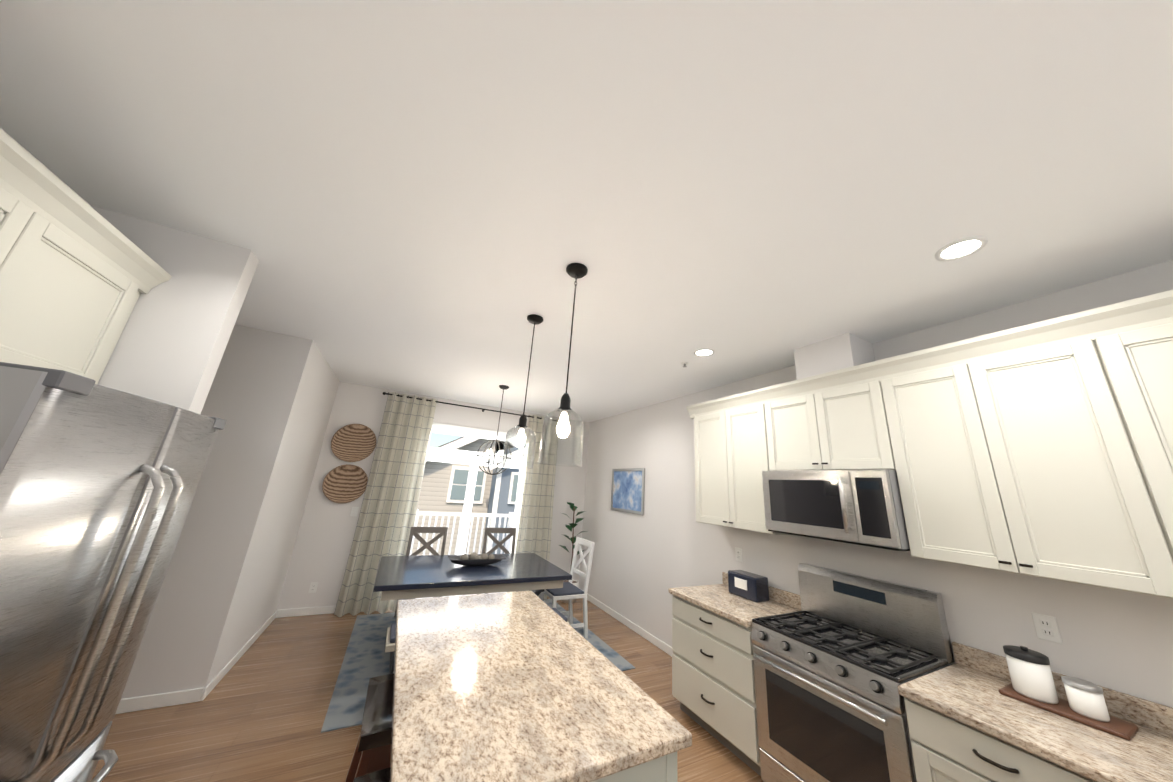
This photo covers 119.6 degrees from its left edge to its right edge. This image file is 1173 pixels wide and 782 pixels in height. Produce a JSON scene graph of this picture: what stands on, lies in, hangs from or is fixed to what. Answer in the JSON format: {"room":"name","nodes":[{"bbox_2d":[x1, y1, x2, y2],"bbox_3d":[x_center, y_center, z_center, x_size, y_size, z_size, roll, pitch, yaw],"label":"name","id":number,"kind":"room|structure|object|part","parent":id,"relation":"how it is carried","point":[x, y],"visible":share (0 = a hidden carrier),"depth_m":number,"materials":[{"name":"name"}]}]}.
{"room":"kitchen","nodes":[
{"label":"kitchen","id":0,"kind":"room"},
{"bbox_2d":[0,127,89,204],"bbox_3d":[-1.781,-0.405,-1.925,1.700,2.900,6.700,12,-18,-26],"label":"wall","id":1,"kind":"structure","parent":0,"point":[43,164],"depth_m":1.49,"materials":[{"name":"white paint"}]},
{"bbox_2d":[0,168,155,383],"bbox_3d":[-2.112,-0.407,1.093,0.321,0.560,1.196,12,-18,-26],"label":"upper cabinet","id":2,"kind":"object","parent":1,"relation":"attached to","point":[78,275],"depth_m":1.32,"materials":[{"name":"white wood"}]},
{"bbox_2d":[90,205,258,413],"bbox_3d":[-2.412,0.513,1.476,0.770,2.900,0.120,12,-18,-26],"label":"wall","id":3,"kind":"structure","parent":0,"point":[171,345],"depth_m":1.79,"materials":[{"name":"white paint"}]},
{"bbox_2d":[121,324,339,698],"bbox_3d":[-4.212,0.878,3.209,2.330,2.900,1.850,12,-18,-26],"label":"wall","id":4,"kind":"structure","parent":0,"point":[270,398],"depth_m":2.92,"materials":[{"name":"white paint"}]},
{"bbox_2d":[116,683,211,713],"bbox_3d":[-3.805,2.050,2.070,2.194,0.085,0.034,12,-18,-26],"label":"baseboard","id":5,"kind":"structure","parent":4,"relation":"attached to","point":[133,704],"depth_m":2.44,"materials":[{"name":"white wood"}]},
{"bbox_2d":[209,610,278,692],"bbox_3d":[-3.244,2.431,3.278,0.018,0.085,1.680,12,-18,-26],"label":"baseboard","id":6,"kind":"structure","parent":4,"relation":"attached to","point":[239,654],"depth_m":3.10,"materials":[{"name":"white wood"}]},
{"bbox_2d":[91,596,762,781],"bbox_3d":[-0.541,1.814,0.089,6.450,0.100,10.240,12,-18,-26],"label":"floor","id":7,"kind":"structure","parent":0,"point":[258,713],"depth_m":2.36,"materials":[{"name":"brown wood"}]},
{"bbox_2d":[0,362,225,781],"bbox_3d":[-1.881,0.888,0.819,0.917,1.895,0.920,12,-18,-26],"label":"refrigerator","id":8,"kind":"object","parent":7,"relation":"on","point":[99,484],"visible":1,"depth_m":0.97,"materials":[{"name":"grey metal"}]},
{"bbox_3d":[-1.606,1.486,0.822,0.209,0.676,0.916,12,-18,-26],"label":"drawer","id":9,"kind":"part","parent":8,"relation":"part of","materials":[{"name":"silver metal"}]},
{"bbox_2d":[345,673,393,781],"bbox_3d":[-0.934,1.803,1.565,0.367,0.670,0.470,12,-18,-26],"label":"stool","id":10,"kind":"object","parent":7,"relation":"on","point":[372,752],"visible":0.44,"depth_m":1.56,"materials":[{"name":"black"}]},
{"bbox_2d":[354,767,389,781],"bbox_3d":[-0.613,1.658,0.972,0.367,0.670,0.470,12,-18,-26],"label":"stool","id":11,"kind":"object","parent":7,"relation":"on","point":[382,775],"visible":0.22,"depth_m":1.22,"materials":[{"name":"black"}]},
{"bbox_2d":[321,599,634,732],"bbox_3d":[-1.162,2.765,3.801,2.580,0.008,2.200,12,-18,-26],"label":"rug","id":12,"kind":"object","parent":7,"relation":"on","point":[366,658],"visible":0.36,"depth_m":3.19,"materials":[{"name":"blue fabric"}]},
{"bbox_2d":[394,527,447,622],"bbox_3d":[-2.041,2.288,4.271,0.470,1.042,0.508,12,-18,-26],"label":"chair","id":13,"kind":"object","parent":12,"relation":"on","point":[415,531],"visible":0.23,"depth_m":4.54,"materials":[{"name":"grey wood"}]},
{"bbox_2d":[373,553,571,673],"bbox_3d":[-1.277,2.312,3.686,1.850,0.781,1.220,12,-18,-26],"label":"dining table","id":14,"kind":"object","parent":12,"relation":"on","point":[408,577],"visible":0.65,"depth_m":3.44,"materials":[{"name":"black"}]},
{"bbox_2d":[448,552,506,565],"bbox_3d":[-1.225,1.879,3.821,0.600,0.130,0.250,12,-18,-26],"label":"centerpiece bowl","id":15,"kind":"object","parent":14,"relation":"on","point":[473,559],"visible":1,"depth_m":3.77,"materials":[{"name":"grey"}]},
{"bbox_2d":[385,608,569,672],"bbox_3d":[-0.901,2.249,2.900,1.490,0.526,0.350,12,-18,-26],"label":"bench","id":16,"kind":"object","parent":12,"relation":"on","point":[390,642],"visible":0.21,"depth_m":2.61,"materials":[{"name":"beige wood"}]},
{"bbox_2d":[482,528,515,593],"bbox_3d":[-1.185,2.467,4.692,0.470,1.042,0.508,12,-18,-26],"label":"chair","id":17,"kind":"object","parent":12,"relation":"on","point":[489,531],"visible":0.23,"depth_m":4.96,"materials":[{"name":"grey wood"}]},
{"bbox_2d":[539,537,594,638],"bbox_3d":[-0.260,2.401,4.228,0.508,1.042,0.470,12,-18,-26],"label":"end chair","id":18,"kind":"object","parent":12,"relation":"on","point":[569,591],"visible":0.65,"depth_m":4.18,"materials":[{"name":"white wood"}]},
{"bbox_2d":[393,682,676,781],"bbox_3d":[-0.468,1.750,1.614,0.925,0.862,1.693,12,-18,-26],"label":"kitchen island","id":19,"kind":"object","parent":7,"relation":"on","point":[665,770],"depth_m":1.14,"materials":[{"name":"grey"}]},
{"bbox_2d":[390,591,691,781],"bbox_3d":[-0.446,1.317,1.734,0.940,0.038,1.730,12,-18,-26],"label":"island countertop","id":20,"kind":"structure","parent":19,"relation":"on","point":[492,687],"depth_m":1.30,"materials":[{"name":"beige stone"}]},
{"bbox_2d":[559,502,586,602],"bbox_3d":[-0.227,2.540,5.455,0.483,1.464,0.449,12,-18,-26],"label":"potted plant","id":21,"kind":"object","parent":7,"relation":"on","point":[570,526],"visible":0.58,"depth_m":5.52,"materials":[{"name":"green plant"}]},
{"bbox_2d":[672,596,760,775],"bbox_3d":[1.201,2.176,2.703,0.672,0.860,0.795,12,-18,-26],"label":"base cabinet","id":22,"kind":"object","parent":7,"relation":"on","point":[713,674],"depth_m":2.49,"materials":[{"name":"white wood"}]},
{"bbox_2d":[668,584,799,627],"bbox_3d":[1.216,1.741,2.822,0.702,0.038,0.801,12,-18,-26],"label":"countertop","id":23,"kind":"structure","parent":22,"relation":"on","point":[717,598],"depth_m":2.71,"materials":[{"name":"beige stone"}]},
{"bbox_2d":[728,570,768,601],"bbox_3d":[1.386,1.671,2.937,0.175,0.180,0.280,12,-18,-26],"label":"radio","id":24,"kind":"object","parent":23,"relation":"on","point":[753,587],"visible":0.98,"depth_m":2.86,"materials":[{"name":"blue"}]},
{"bbox_2d":[751,563,954,781],"bbox_3d":[1.557,1.814,2.046,0.713,1.245,0.806,12,-18,-26],"label":"range","id":25,"kind":"object","parent":7,"relation":"on","point":[840,657],"visible":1,"depth_m":1.98,"materials":[{"name":"silver metal"}]},
{"bbox_2d":[903,696,1067,781],"bbox_3d":[1.898,1.861,1.416,0.672,0.860,0.561,12,-18,-26],"label":"base cabinet","id":26,"kind":"object","parent":7,"relation":"on","point":[943,750],"depth_m":1.43,"materials":[{"name":"white wood"}]},
{"bbox_2d":[897,660,1172,781],"bbox_3d":[2.186,1.281,0.956,0.777,0.038,1.863,12,-18,-26],"label":"countertop","id":27,"kind":"structure","parent":26,"relation":"on","point":[971,697],"depth_m":1.37,"materials":[{"name":"beige stone"}]},
{"bbox_2d":[999,683,1137,740],"bbox_3d":[2.107,1.401,1.509,0.180,0.018,0.340,12,-18,-26],"label":"tray","id":28,"kind":"object","parent":27,"relation":"on","point":[1125,730],"visible":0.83,"depth_m":1.44,"materials":[{"name":"brown wood"}]},
{"bbox_2d":[1003,645,1058,703],"bbox_3d":[2.079,1.314,1.602,0.136,0.195,0.136,12,-18,-26],"label":"canister","id":29,"kind":"object","parent":28,"relation":"on","point":[1030,673],"visible":0.98,"depth_m":1.56,"materials":[{"name":"white ceramic"}]},
{"bbox_2d":[1061,676,1109,721],"bbox_3d":[2.144,1.319,1.468,0.104,0.121,0.104,12,-18,-26],"label":"canister","id":30,"kind":"object","parent":28,"relation":"on","point":[1085,698],"visible":0.96,"depth_m":1.44,"materials":[{"name":"white ceramic"}]},
{"bbox_2d":[1068,768,1103,781],"bbox_3d":[2.125,1.739,0.930,0.738,0.860,0.652,12,-18,-26],"label":"base cabinet","id":31,"kind":"object","parent":7,"relation":"on","point":[1073,776],"depth_m":1.20,"materials":[{"name":"white wood"}]},
{"bbox_2d":[277,381,588,609],"bbox_3d":[-1.829,1.637,5.304,3.970,2.900,0.150,12,-18,-26],"label":"wall","id":32,"kind":"structure","parent":0,"point":[323,543],"depth_m":4.72,"materials":[{"name":"white paint"}]},
{"bbox_2d":[277,605,335,617],"bbox_3d":[-3.163,2.704,4.222,0.990,0.085,0.018,12,-18,-26],"label":"baseboard","id":33,"kind":"structure","parent":32,"relation":"attached to","point":[293,612],"depth_m":4.11,"materials":[{"name":"white wood"}]},
{"bbox_2d":[308,582,317,592],"bbox_3d":[-3.355,2.414,4.192,0.075,0.115,0.009,12,-18,-26],"label":"electrical outlet","id":34,"kind":"object","parent":32,"relation":"attached to","point":[314,585],"depth_m":4.19,"materials":[{"name":"white plastic"}]},
{"bbox_2d":[322,464,367,502],"bbox_3d":[-3.201,1.232,4.544,0.500,0.500,0.047,12,-18,-26],"label":"hanging basket","id":35,"kind":"object","parent":32,"relation":"attached to","point":[346,483],"visible":0.94,"depth_m":4.54,"materials":[{"name":"brown wicker"}]},
{"bbox_2d":[331,424,376,461],"bbox_3d":[-3.182,0.710,4.682,0.520,0.520,0.047,12,-18,-26],"label":"hanging basket","id":36,"kind":"object","parent":32,"relation":"attached to","point":[353,442],"visible":1,"depth_m":4.68,"materials":[{"name":"brown wicker"}]},
{"bbox_2d":[350,507,358,515],"bbox_3d":[-3.083,1.603,4.538,0.080,0.120,0.010,12,-18,-26],"label":"switch plate","id":37,"kind":"object","parent":32,"relation":"attached to","point":[354,511],"depth_m":4.54,"materials":[{"name":"white plastic"}]},
{"bbox_2d":[334,392,559,616],"bbox_3d":[-1.749,1.623,5.137,2.864,2.823,0.212,12,-18,-26],"label":"curtains","id":38,"kind":"object","parent":32,"relation":"hanging from","point":[386,518],"visible":0.88,"depth_m":4.79,"materials":[{"name":"beige fabric"}]},
{"bbox_3d":[-1.668,0.307,5.532,2.864,0.044,0.164,12,-18,-26],"label":"rod","id":39,"kind":"part","parent":38,"relation":"part of","materials":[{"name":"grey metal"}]},
{"bbox_2d":[415,422,526,598],"bbox_3d":[-1.822,1.821,5.225,1.950,2.505,0.115,12,-18,-26],"label":"window","id":40,"kind":"structure","parent":32,"relation":"in","point":[435,454],"depth_m":5.34,"materials":[{"name":"white"}]},
{"bbox_2d":[0,0,1172,421],"bbox_3d":[-0.339,-1.066,0.904,6.450,0.100,10.240,12,-18,-26],"label":"ceiling","id":41,"kind":"structure","parent":0,"point":[434,198],"depth_m":1.30,"materials":[{"name":"white paint"}]},
{"bbox_2d":[476,385,511,474],"bbox_3d":[-1.114,0.480,4.305,0.432,1.125,0.432,12,-18,-26],"label":"chandelier","id":42,"kind":"object","parent":41,"relation":"hanging from","point":[489,452],"visible":0.79,"depth_m":4.22,"materials":[{"name":"grey metal"}]},
{"bbox_2d":[501,314,542,468],"bbox_3d":[-0.422,-0.019,2.417,0.216,1.100,0.216,12,-18,-26],"label":"pendant light","id":43,"kind":"object","parent":41,"relation":"hanging from","point":[534,319],"visible":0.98,"depth_m":2.32,"materials":[{"name":"clear glass"}]},
{"bbox_2d":[538,263,587,466],"bbox_3d":[-0.092,-0.168,1.807,0.216,1.100,0.216,12,-18,-26],"label":"pendant light","id":44,"kind":"object","parent":41,"relation":"hanging from","point":[576,271],"visible":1,"depth_m":1.71,"materials":[{"name":"clear glass"}]},
{"bbox_2d":[694,348,713,356],"bbox_3d":[1.019,-0.332,2.961,0.170,0.008,0.170,12,-18,-26],"label":"recessed light","id":45,"kind":"object","parent":41,"relation":"in","point":[703,352],"visible":1,"depth_m":2.96,"materials":[{"name":"white"}]},
{"bbox_2d":[935,236,987,260],"bbox_3d":[1.756,-0.665,1.603,0.170,0.008,0.170,12,-18,-26],"label":"recessed light","id":46,"kind":"object","parent":41,"relation":"in","point":[961,248],"visible":1,"depth_m":1.60,"materials":[{"name":"white plastic"}]},
{"bbox_2d":[794,332,874,379],"bbox_3d":[1.922,-0.214,2.654,0.330,0.280,0.400,12,-18,-26],"label":"soffit","id":47,"kind":"structure","parent":0,"point":[842,351],"depth_m":2.53,"materials":[{"name":"white paint"}]},
{"bbox_2d":[579,260,1172,707],"bbox_3d":[2.339,0.955,1.860,0.150,2.900,10.240,12,-18,-26],"label":"wall","id":48,"kind":"structure","parent":0,"point":[1119,640],"depth_m":2.43,"materials":[{"name":"white paint"}]},
{"bbox_2d":[579,588,672,656],"bbox_3d":[0.565,3.017,4.408,0.014,0.085,3.040,12,-18,-26],"label":"baseboard","id":49,"kind":"structure","parent":48,"relation":"attached to","point":[657,642],"depth_m":4.34,"materials":[{"name":"white"}]},
{"bbox_2d":[611,468,644,514],"bbox_3d":[0.592,1.451,5.004,0.025,0.620,0.820,12,-18,-26],"label":"picture frame","id":50,"kind":"object","parent":48,"relation":"attached to","point":[628,490],"visible":0.98,"depth_m":4.96,"materials":[{"name":"blue paper"}]},
{"bbox_2d":[735,547,742,561],"bbox_3d":[1.445,1.554,3.241,0.010,0.115,0.075,12,-18,-26],"label":"electrical outlet","id":51,"kind":"object","parent":48,"relation":"attached to","point":[738,552],"depth_m":3.24,"materials":[{"name":"white plastic"}]},
{"bbox_2d":[690,398,793,534],"bbox_3d":[1.459,0.710,3.199,0.326,1.080,0.882,12,-18,-26],"label":"upper cabinet","id":52,"kind":"object","parent":48,"relation":"attached to","point":[730,441],"depth_m":3.11,"materials":[{"name":"white wood"}]},
{"bbox_2d":[770,374,897,469],"bbox_3d":[1.845,0.310,2.582,0.326,0.595,0.830,12,-18,-26],"label":"upper cabinet","id":53,"kind":"object","parent":48,"relation":"attached to","point":[839,419],"depth_m":2.43,"materials":[{"name":"white wood"}]},
{"bbox_2d":[758,458,933,551],"bbox_3d":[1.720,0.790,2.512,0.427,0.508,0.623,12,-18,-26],"label":"microwave","id":54,"kind":"object","parent":48,"relation":"attached to","point":[806,497],"depth_m":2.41,"materials":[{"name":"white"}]},
{"bbox_2d":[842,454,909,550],"bbox_3d":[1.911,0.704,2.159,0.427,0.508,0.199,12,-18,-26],"label":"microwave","id":55,"kind":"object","parent":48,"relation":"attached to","point":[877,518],"depth_m":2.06,"materials":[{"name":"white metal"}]},
{"bbox_2d":[722,572,1172,735],"bbox_3d":[2.136,1.458,1.848,0.027,0.100,3.450,12,-18,-26],"label":"backsplash","id":56,"kind":"structure","parent":48,"relation":"attached to","point":[1148,713],"depth_m":1.61,"materials":[{"name":"beige stone"}]},
{"bbox_2d":[882,334,1149,594],"bbox_3d":[2.209,0.371,1.815,0.326,1.080,0.928,12,-18,-26],"label":"upper cabinet","id":57,"kind":"object","parent":48,"relation":"attached to","point":[1043,449],"depth_m":1.70,"materials":[{"name":"white wood"}]},
{"bbox_2d":[1031,612,1062,643],"bbox_3d":[2.283,1.175,1.694,0.010,0.115,0.075,12,-18,-26],"label":"electrical outlet","id":58,"kind":"object","parent":48,"relation":"attached to","point":[1046,627],"depth_m":1.69,"materials":[{"name":"white plastic"}]},
{"bbox_2d":[1062,310,1172,598],"bbox_3d":[2.614,0.188,1.068,0.326,1.080,1.063,12,-18,-26],"label":"upper cabinet","id":59,"kind":"object","parent":48,"relation":"attached to","point":[1123,371],"depth_m":1.41,"materials":[{"name":"white wood"}]},
{"label":"outside","id":60,"kind":"structure","parent":0,"visible":0},
{"bbox_3d":[-8.071,10.663,21.996,50.000,0.200,38.060,12,-18,-26],"label":"ground","id":61,"kind":"structure","parent":60,"visible":0},
{"bbox_2d":[412,436,525,555],"bbox_3d":[-5.926,5.125,15.275,12.077,7.070,7.425,12,-18,-26],"label":"house","id":62,"kind":"structure","parent":61,"relation":"on","point":[443,486],"depth_m":13.24,"materials":[{"name":"beige wood"}]},
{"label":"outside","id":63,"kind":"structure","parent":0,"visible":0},
{"bbox_2d":[409,509,513,555],"bbox_3d":[-2.048,2.900,6.103,6.000,1.280,1.940,12,-18,-26],"label":"railing","id":64,"kind":"object","parent":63,"point":[510,515],"visible":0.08,"depth_m":6.92,"materials":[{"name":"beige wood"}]}
]}

